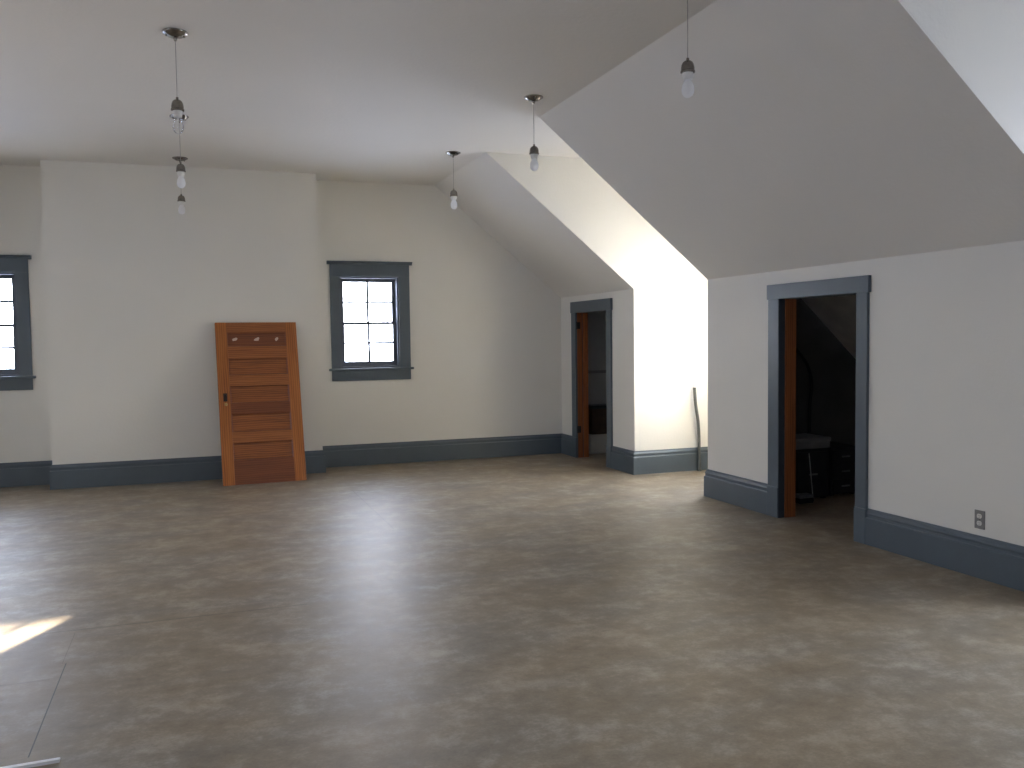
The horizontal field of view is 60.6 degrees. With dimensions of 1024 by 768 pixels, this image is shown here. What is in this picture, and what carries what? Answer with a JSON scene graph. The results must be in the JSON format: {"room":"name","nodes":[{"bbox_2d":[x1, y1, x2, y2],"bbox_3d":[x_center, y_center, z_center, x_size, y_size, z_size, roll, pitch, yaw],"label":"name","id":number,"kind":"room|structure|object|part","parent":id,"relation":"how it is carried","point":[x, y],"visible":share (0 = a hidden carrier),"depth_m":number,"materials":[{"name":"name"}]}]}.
{"room":"empty attic room","nodes":[
{"label":"empty attic room","id":0,"kind":"room"},
{"bbox_2d":[40,160,322,464],"bbox_3d":[-3.800,-0.691,10.350,2.959,3.623,0.423,-2,3,-20],"label":"wall","id":1,"kind":"structure","parent":0,"point":[137,288],"depth_m":10.04,"materials":[{"name":"paint"}]},
{"bbox_2d":[0,165,606,462],"bbox_3d":[-3.900,-0.773,10.743,12.100,3.750,0.410,-2,3,-20],"label":"wall","id":2,"kind":"structure","parent":0,"point":[485,330],"depth_m":11.54,"materials":[{"name":"paint"}]},
{"bbox_2d":[0,255,35,390],"bbox_3d":[-5.972,-0.682,9.855,1.086,1.522,0.247,-2,3,-20],"label":"window","id":3,"kind":"structure","parent":2,"relation":"in","point":[13,267],"depth_m":9.93,"materials":[{"name":"wood"}]},
{"bbox_3d":[-5.999,-0.937,9.906,0.720,0.592,0.034,-2,3,-20],"label":"sash","id":4,"kind":"part","parent":3,"relation":"part of","materials":[{"name":"paint"}]},
{"bbox_3d":[-5.979,-0.390,9.898,0.720,0.572,0.034,-2,3,-20],"label":"sash","id":5,"kind":"part","parent":3,"relation":"part of","materials":[{"name":"paint"}]},
{"bbox_3d":[-5.982,-0.667,9.885,0.760,1.170,0.185,-2,3,-20],"label":"frame","id":6,"kind":"part","parent":3,"relation":"part of","materials":[{"name":"paint"}]},
{"bbox_3d":[-5.949,-1.342,9.734,1.086,0.192,0.062,-2,3,-20],"label":"head casing","id":7,"kind":"part","parent":3,"relation":"part of","materials":[{"name":"wood"}]},
{"bbox_3d":[-5.529,-0.676,9.937,0.128,1.170,0.024,-2,3,-20],"label":"casing","id":8,"kind":"part","parent":3,"relation":"part of","materials":[{"name":"wood"}]},
{"bbox_2d":[49,433,571,489],"bbox_3d":[-2.206,0.932,10.987,6.353,0.275,0.453,-2,3,-20],"label":"baseboard","id":9,"kind":"structure","parent":2,"relation":"attached to","point":[505,446],"depth_m":11.19,"materials":[{"name":"wood"}]},
{"bbox_2d":[326,260,413,380],"bbox_3d":[-1.839,-0.812,11.346,1.093,1.522,0.247,-2,3,-20],"label":"window","id":10,"kind":"structure","parent":2,"relation":"in","point":[395,273],"depth_m":11.32,"materials":[{"name":"wood"}]},
{"bbox_3d":[-2.239,-0.779,11.124,0.120,1.170,0.024,-2,3,-20],"label":"casing","id":11,"kind":"part","parent":10,"relation":"part of","materials":[{"name":"wood"}]},
{"bbox_3d":[-1.877,-1.067,11.393,0.720,0.592,0.034,-2,3,-20],"label":"sash","id":12,"kind":"part","parent":10,"relation":"part of","materials":[{"name":"paint"}]},
{"bbox_3d":[-1.816,-1.472,11.225,1.093,0.192,0.062,-2,3,-20],"label":"head casing","id":13,"kind":"part","parent":10,"relation":"part of","materials":[{"name":"wood"}]},
{"bbox_3d":[-1.857,-0.520,11.386,0.720,0.572,0.034,-2,3,-20],"label":"sash","id":14,"kind":"part","parent":10,"relation":"part of","materials":[{"name":"paint"}]},
{"bbox_3d":[-1.860,-0.797,11.372,0.760,1.170,0.185,-2,3,-20],"label":"frame","id":15,"kind":"part","parent":10,"relation":"part of","materials":[{"name":"paint"}]},
{"bbox_3d":[-1.400,-0.806,11.427,0.143,1.170,0.024,-2,3,-20],"label":"casing","id":16,"kind":"part","parent":10,"relation":"part of","materials":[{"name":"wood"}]},
{"bbox_2d":[588,370,605,372],"bbox_3d":[1.299,-0.176,12.422,0.956,0.040,0.024,-2,3,-20],"label":"trim","id":17,"kind":"structure","parent":2,"relation":"attached to","point":[590,371],"depth_m":12.38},
{"bbox_2d":[0,0,716,185],"bbox_3d":[-1.551,-2.255,4.101,12.140,0.080,14.357,-2,3,-20],"label":"ceiling","id":18,"kind":"structure","parent":0,"point":[371,91],"depth_m":6.67,"materials":[{"name":"paint"}]},
{"bbox_2d":[162,28,187,133],"bbox_3d":[-2.186,-1.962,5.718,0.164,0.654,0.164,-2,3,-20],"label":"pendant light","id":19,"kind":"object","parent":18,"relation":"hanging from","point":[177,107],"visible":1,"depth_m":5.70,"materials":[{"name":"silver metal"}]},
{"bbox_3d":[-2.188,-2.048,5.713,0.004,0.376,0.004,-2,3,-24],"label":"cord","id":20,"kind":"part","parent":19,"relation":"part of","materials":[{"name":"white plastic"}]},
{"bbox_2d":[173,110,182,117],"bbox_3d":[-2.184,-1.764,5.728,0.062,0.044,0.062,-2,3,-20],"label":"socket","id":21,"kind":"object","parent":19,"relation":"attached to","point":[176,113],"depth_m":5.71,"materials":[{"name":"white ceramic"}]},
{"bbox_3d":[-2.183,-1.692,5.731,0.072,0.113,0.072,-2,3,-20],"label":"bulb","id":22,"kind":"part","parent":19,"relation":"part of","materials":[{"name":"clear glass"}]},
{"bbox_2d":[169,114,188,187],"bbox_3d":[-2.962,-2.069,7.827,0.164,0.636,0.164,-3,4,-40],"label":"pendant light","id":23,"kind":"object","parent":18,"relation":"hanging from","point":[180,168],"visible":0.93,"depth_m":7.81,"materials":[{"name":"white glass"}]},
{"bbox_2d":[176,162,185,176],"bbox_3d":[-2.959,-1.918,7.835,0.084,0.126,0.084,-2,3,-20],"label":"socket","id":24,"kind":"object","parent":23,"relation":"attached to","point":[180,168],"depth_m":7.81,"materials":[{"name":"silver metal"}]},
{"bbox_3d":[-2.958,-1.806,7.841,0.072,0.110,0.072,-3,4,-40],"label":"bulb","id":25,"kind":"part","parent":23,"relation":"part of","materials":[{"name":"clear glass"}]},
{"bbox_2d":[172,156,187,213],"bbox_3d":[-3.619,-2.162,9.586,0.164,0.611,0.164,1,3,30],"label":"pendant light","id":26,"kind":"object","parent":18,"relation":"hanging from","point":[181,199],"visible":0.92,"depth_m":9.57,"materials":[{"name":"white glass"}]},
{"bbox_2d":[177,194,185,204],"bbox_3d":[-3.617,-2.018,9.594,0.084,0.121,0.084,-2,3,-20],"label":"socket","id":27,"kind":"object","parent":26,"relation":"attached to","point":[181,199],"depth_m":9.57,"materials":[{"name":"silver metal"}]},
{"bbox_3d":[-3.616,-1.910,9.599,0.072,0.106,0.072,1,3,30],"label":"bulb","id":28,"kind":"part","parent":26,"relation":"part of","materials":[{"name":"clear glass"}]},
{"bbox_2d":[446,151,460,208],"bbox_3d":[-0.632,-2.198,9.491,0.164,0.608,0.164,-2,3,-30],"label":"pendant light","id":29,"kind":"object","parent":18,"relation":"hanging from","point":[453,194],"visible":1,"depth_m":9.47,"materials":[{"name":"white glass"}]},
{"bbox_2d":[450,189,457,199],"bbox_3d":[-0.631,-2.054,9.498,0.084,0.120,0.084,-2,3,-20],"label":"socket","id":30,"kind":"object","parent":29,"relation":"attached to","point":[453,194],"depth_m":9.47,"materials":[{"name":"silver metal"}]},
{"bbox_3d":[-0.629,-1.947,9.504,0.072,0.105,0.072,-2,3,-30],"label":"bulb","id":31,"kind":"part","parent":29,"relation":"part of","materials":[{"name":"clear glass"}]},
{"bbox_2d":[524,94,542,170],"bbox_3d":[0.184,-2.097,7.358,0.164,0.614,0.164,-1,3,-10],"label":"pendant light","id":32,"kind":"object","parent":18,"relation":"hanging from","point":[534,152],"visible":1,"depth_m":7.34,"materials":[{"name":"white glass"}]},
{"bbox_2d":[529,144,538,158],"bbox_3d":[0.186,-1.951,7.365,0.084,0.121,0.084,-2,3,-20],"label":"socket","id":33,"kind":"object","parent":32,"relation":"attached to","point":[534,152],"depth_m":7.34,"materials":[{"name":"silver metal"}]},
{"bbox_3d":[0.187,-1.843,7.371,0.072,0.106,0.072,-1,3,-10],"label":"bulb","id":34,"kind":"part","parent":32,"relation":"part of","materials":[{"name":"clear glass"}]},
{"bbox_2d":[680,0,694,97],"bbox_3d":[1.022,-1.985,5.101,0.164,0.629,0.164,0,3,10],"label":"pendant light","id":35,"kind":"object","parent":18,"relation":"hanging from","point":[687,71],"visible":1,"depth_m":5.09,"materials":[{"name":"white glass"}]},
{"bbox_2d":[680,58,694,79],"bbox_3d":[1.024,-1.835,5.108,0.084,0.124,0.084,-2,3,-20],"label":"socket","id":36,"kind":"object","parent":35,"relation":"attached to","point":[687,71],"depth_m":5.08,"materials":[{"name":"silver metal"}]},
{"bbox_3d":[1.021,-2.067,5.097,0.004,0.362,0.004,-3,4,-39],"label":"cord","id":37,"kind":"part","parent":35,"relation":"part of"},
{"bbox_3d":[1.025,-1.725,5.114,0.072,0.109,0.072,0,3,10],"label":"bulb","id":38,"kind":"part","parent":35,"relation":"part of","materials":[{"name":"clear glass"}]},
{"bbox_2d":[0,453,1023,767],"bbox_3d":[-1.502,1.453,4.291,16.400,0.100,14.357,-2,3,-20],"label":"floor","id":39,"kind":"structure","parent":0,"point":[559,610],"depth_m":4.86,"materials":[{"name":"plastic"}]},
{"bbox_2d":[0,757,59,767],"bbox_3d":[-2.092,1.458,3.245,0.750,0.012,0.034,-2,3,-21],"label":"strip","id":40,"kind":"object","parent":39,"relation":"on","point":[53,760],"visible":1,"depth_m":3.34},
{"bbox_2d":[215,322,306,485],"bbox_3d":[-2.921,0.204,10.186,0.925,1.846,0.533,-2,3,-23],"label":"door","id":41,"kind":"structure","parent":39,"relation":"on","point":[262,435],"depth_m":10.17,"materials":[{"name":"orange wood"}]},
{"bbox_3d":[-3.023,-0.664,10.358,0.665,0.122,0.034,-2,-12,-23],"label":"rail","id":42,"kind":"part","parent":41,"relation":"part of","materials":[{"name":"orange wood"}]},
{"bbox_3d":[-3.007,-0.522,10.331,0.665,0.169,0.009,-2,-12,-23],"label":"panel","id":43,"kind":"part","parent":41,"relation":"part of","materials":[{"name":"red wood"}]},
{"bbox_3d":[-3.003,-0.525,10.322,0.665,0.169,0.012,-2,-12,-23],"label":"moulding","id":44,"kind":"part","parent":41,"relation":"part of","materials":[{"name":"red wood"}]},
{"bbox_3d":[-2.989,-0.369,10.300,0.665,0.146,0.034,-2,-12,-23],"label":"rail","id":45,"kind":"part","parent":41,"relation":"part of","materials":[{"name":"orange wood"}]},
{"bbox_3d":[-2.966,-0.204,10.259,0.665,0.197,0.012,-2,-12,-23],"label":"moulding","id":46,"kind":"part","parent":41,"relation":"part of","materials":[{"name":"red wood"}]},
{"bbox_3d":[-2.969,-0.202,10.268,0.665,0.197,0.009,-2,-12,-23],"label":"panel","id":47,"kind":"part","parent":41,"relation":"part of","materials":[{"name":"orange wood"}]},
{"bbox_3d":[-2.950,-0.044,10.235,0.665,0.128,0.034,-2,-12,-23],"label":"rail","id":48,"kind":"part","parent":41,"relation":"part of","materials":[{"name":"orange wood"}]},
{"bbox_3d":[-2.932,0.118,10.205,0.665,0.203,0.009,-2,-12,-23],"label":"panel","id":49,"kind":"part","parent":41,"relation":"part of","materials":[{"name":"orange wood"}]},
{"bbox_3d":[-2.928,0.116,10.195,0.665,0.203,0.012,-2,-12,-23],"label":"moulding","id":50,"kind":"part","parent":41,"relation":"part of","materials":[{"name":"red wood"}]},
{"bbox_3d":[-2.912,0.278,10.172,0.665,0.126,0.034,-2,-12,-23],"label":"rail","id":51,"kind":"part","parent":41,"relation":"part of","materials":[{"name":"red wood"}]},
{"bbox_3d":[-2.894,0.442,10.141,0.665,0.209,0.009,-2,-12,-23],"label":"panel","id":52,"kind":"part","parent":41,"relation":"part of","materials":[{"name":"orange wood"}]},
{"bbox_3d":[-2.890,0.439,10.132,0.665,0.209,0.012,-2,-12,-23],"label":"moulding","id":53,"kind":"part","parent":41,"relation":"part of","materials":[{"name":"red wood"}]},
{"bbox_3d":[-2.874,0.604,10.107,0.665,0.125,0.034,-2,-12,-23],"label":"rail","id":54,"kind":"part","parent":41,"relation":"part of","materials":[{"name":"orange wood"}]},
{"bbox_3d":[-2.856,0.762,10.078,0.665,0.198,0.009,-2,-12,-23],"label":"panel","id":55,"kind":"part","parent":41,"relation":"part of","materials":[{"name":"orange wood"}]},
{"bbox_3d":[-2.852,0.759,10.069,0.665,0.198,0.012,-2,-12,-23],"label":"moulding","id":56,"kind":"part","parent":41,"relation":"part of","materials":[{"name":"red wood"}]},
{"bbox_3d":[-2.828,0.995,10.030,0.665,0.282,0.034,-2,-12,-23],"label":"rail","id":57,"kind":"part","parent":41,"relation":"part of","materials":[{"name":"red wood"}]},
{"bbox_2d":[589,434,606,453],"bbox_3d":[1.408,0.818,12.352,0.800,0.268,0.280,-2,3,-20],"label":"bench","id":58,"kind":"object","parent":39,"relation":"on","point":[597,442],"visible":0.2,"depth_m":12.14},
{"bbox_2d":[589,404,606,434],"bbox_3d":[1.392,0.485,12.338,0.716,0.400,0.256,-2,3,-20],"label":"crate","id":59,"kind":"object","parent":58,"relation":"on","point":[597,412],"visible":0.24,"depth_m":12.15,"materials":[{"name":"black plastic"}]},
{"bbox_3d":[1.390,0.308,12.329,0.716,0.045,0.256,-2,3,-20],"label":"lid","id":60,"kind":"part","parent":59,"relation":"part of","materials":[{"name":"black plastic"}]},
{"bbox_2d":[693,384,701,470],"bbox_3d":[2.206,0.521,10.450,0.119,1.036,0.059,-2,3,-20],"label":"conduit pipe","id":61,"kind":"object","parent":39,"relation":"on","point":[699,468],"visible":1,"depth_m":10.44,"materials":[{"name":"white metal"}]},
{"bbox_2d":[796,493,813,503],"bbox_3d":[2.791,1.094,8.397,0.160,0.085,0.100,-2,3,-20],"label":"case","id":62,"kind":"object","parent":39,"relation":"on","point":[801,498],"visible":0.8,"depth_m":8.35,"materials":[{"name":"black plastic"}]},
{"bbox_2d":[809,453,812,493],"bbox_3d":[2.898,0.900,8.488,0.018,0.461,0.057,-3,4,-42],"label":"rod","id":63,"kind":"object","parent":39,"relation":"on","point":[809,453],"visible":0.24,"depth_m":8.49,"materials":[{"name":"grey metal"}]},
{"bbox_2d":[796,448,828,497],"bbox_3d":[2.863,0.869,8.708,0.400,0.500,0.404,-2,3,-20],"label":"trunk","id":64,"kind":"object","parent":39,"relation":"on","point":[819,457],"visible":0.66,"depth_m":8.53,"materials":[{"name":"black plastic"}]},
{"bbox_2d":[796,433,830,449],"bbox_3d":[2.852,0.568,8.682,0.432,0.105,0.392,-2,3,-20],"label":"flat box","id":65,"kind":"object","parent":64,"relation":"on","point":[803,440],"visible":0.5,"depth_m":8.52,"materials":[{"name":"grey plastic"}]},
{"bbox_3d":[2.852,0.534,8.680,0.432,0.037,0.392,-2,3,-20],"label":"lid","id":66,"kind":"part","parent":65,"relation":"part of","materials":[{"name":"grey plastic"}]},
{"bbox_2d":[828,442,854,495],"bbox_3d":[3.266,0.858,8.918,0.340,0.490,0.384,-2,3,-20],"label":"drawer unit","id":67,"kind":"object","parent":39,"relation":"on","point":[841,455],"visible":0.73,"depth_m":8.74,"materials":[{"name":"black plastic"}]},
{"bbox_3d":[3.325,0.867,8.753,0.300,0.135,0.014,-2,3,-20],"label":"drawer","id":68,"kind":"part","parent":67,"relation":"part of","materials":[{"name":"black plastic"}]},
{"bbox_3d":[3.327,1.014,8.761,0.300,0.135,0.014,-2,3,-20],"label":"drawer","id":69,"kind":"part","parent":67,"relation":"part of","materials":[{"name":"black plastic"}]},
{"bbox_3d":[3.323,0.721,8.746,0.300,0.135,0.014,-2,3,-20],"label":"drawer","id":70,"kind":"part","parent":67,"relation":"part of","materials":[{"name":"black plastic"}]},
{"bbox_2d":[435,152,644,298],"bbox_3d":[0.269,-1.800,10.853,1.929,1.598,2.152,-2,3,-20],"label":"ceiling","id":71,"kind":"structure","parent":0,"point":[489,194],"depth_m":10.65,"materials":[{"name":"paint"}]},
{"bbox_2d":[488,152,707,449],"bbox_3d":[1.112,-0.743,10.109,2.907,3.623,0.090,-2,3,-20],"label":"wall","id":72,"kind":"structure","parent":0,"point":[675,293],"depth_m":10.27,"materials":[{"name":"paint"}]},
{"bbox_2d":[597,311,605,320],"bbox_3d":[0.951,-0.821,11.194,2.469,3.673,2.061,-2,3,-20],"label":"ceiling","id":73,"kind":"structure","parent":0,"point":[602,314],"depth_m":12.28,"materials":[{"name":"white paint"}]},
{"bbox_2d":[561,289,645,450],"bbox_3d":[1.128,-0.071,11.244,0.150,2.164,2.152,-2,3,-20],"label":"wall","id":74,"kind":"structure","parent":0,"point":[628,312],"depth_m":10.44,"materials":[{"name":"paint"}]},
{"bbox_2d":[570,298,612,467],"bbox_3d":[1.088,-0.034,11.315,0.188,2.085,1.215,-2,3,-20],"label":"door","id":75,"kind":"structure","parent":74,"relation":"in","point":[579,310],"depth_m":11.72,"materials":[{"name":"wood"}]},
{"bbox_3d":[0.840,-0.117,11.780,0.026,1.670,0.140,-2,3,-20],"label":"casing","id":76,"kind":"part","parent":75,"relation":"part of","materials":[{"name":"wood"}]},
{"bbox_3d":[1.004,-1.001,11.239,0.032,0.145,1.215,-2,3,-20],"label":"head casing","id":77,"kind":"part","parent":75,"relation":"part of","materials":[{"name":"wood"}]},
{"bbox_3d":[1.198,-0.071,10.789,0.026,1.670,0.120,-2,3,-20],"label":"casing","id":78,"kind":"part","parent":75,"relation":"part of","materials":[{"name":"wood"}]},
{"bbox_2d":[539,0,1023,279],"bbox_3d":[1.834,-1.599,6.531,1.929,1.598,3.939,-2,3,-20],"label":"ceiling","id":79,"kind":"structure","parent":0,"point":[810,133],"depth_m":5.86,"materials":[{"name":"paint"}]},
{"bbox_2d":[796,299,855,444],"bbox_3d":[3.514,-0.340,9.179,2.944,2.850,0.011,-2,3,-20],"label":"wall","id":80,"kind":"structure","parent":0,"point":[833,367],"depth_m":9.08,"materials":[{"name":"paint"}]},
{"bbox_2d":[796,347,812,432],"bbox_3d":[2.917,0.018,8.946,0.372,0.975,0.036,-2,3,-20],"label":"hose","id":81,"kind":"object","parent":80,"relation":"hanging from","point":[798,352],"visible":0.8,"depth_m":8.99,"materials":[{"name":"black rubber"}]},
{"bbox_2d":[802,295,855,358],"bbox_3d":[3.747,-0.657,7.255,4.022,3.673,3.732,-2,3,-20],"label":"ceiling","id":82,"kind":"structure","parent":0,"point":[838,313],"depth_m":8.80,"materials":[{"name":"white paint"}]},
{"bbox_2d":[708,240,1023,545],"bbox_3d":[2.693,0.130,6.923,0.150,2.164,3.939,-2,3,-20],"label":"wall","id":83,"kind":"structure","parent":0,"point":[946,327],"depth_m":6.14,"materials":[{"name":"paint"}]},
{"bbox_2d":[611,446,767,514],"bbox_3d":[2.302,0.949,9.506,1.178,0.275,3.130,-2,3,-20],"label":"baseboard","id":84,"kind":"structure","parent":83,"relation":"attached to","point":[742,492],"depth_m":10.25,"materials":[{"name":"wood"}]},
{"bbox_2d":[767,275,870,543],"bbox_3d":[2.561,0.174,7.248,0.188,2.046,1.245,-2,3,-20],"label":"door frame","id":85,"kind":"structure","parent":83,"relation":"in","point":[781,487],"depth_m":7.64,"materials":[{"name":"wood"}]},
{"bbox_3d":[2.309,0.082,7.725,0.026,1.648,0.145,-2,3,-20],"label":"casing","id":86,"kind":"part","parent":85,"relation":"part of","materials":[{"name":"wood"}]},
{"bbox_3d":[2.477,-0.782,7.174,0.032,0.128,1.245,-2,3,-20],"label":"head casing","id":87,"kind":"part","parent":85,"relation":"part of","materials":[{"name":"wood"}]},
{"bbox_3d":[2.678,0.129,6.706,0.026,1.648,0.115,-2,3,-20],"label":"casing","id":88,"kind":"part","parent":85,"relation":"part of","materials":[{"name":"wood"}]},
{"bbox_2d":[865,508,1023,591],"bbox_3d":[4.562,1.238,3.267,1.178,0.275,7.725,-2,3,-20],"label":"baseboard","id":89,"kind":"structure","parent":83,"relation":"attached to","point":[999,562],"depth_m":5.95,"materials":[{"name":"wood"}]},
{"bbox_2d":[974,509,984,529],"bbox_3d":[3.060,0.887,5.738,0.010,0.122,0.078,-2,3,-20],"label":"wall outlet","id":90,"kind":"object","parent":83,"relation":"attached to","point":[979,522],"visible":1,"depth_m":5.73,"materials":[{"name":"metal"}]},
{"bbox_2d":[901,0,1023,150],"bbox_3d":[2.981,-0.504,4.949,2.907,3.623,0.090,-2,3,-20],"label":"wall","id":91,"kind":"structure","parent":0,"point":[983,40],"depth_m":4.68,"materials":[{"name":"paint"}]},
{"bbox_3d":[-6.478,0.419,3.614,0.150,2.164,3.939,-2,3,-20],"label":"wall","id":92,"kind":"structure","parent":0,"visible":0},
{"bbox_2d":[0,460,51,487],"bbox_3d":[-6.338,1.397,2.950,3.816,0.275,14.046,-1,3,-6],"label":"baseboard","id":93,"kind":"structure","parent":92,"relation":"attached to","point":[14,474],"depth_m":9.99,"materials":[{"name":"wood"}]}
]}

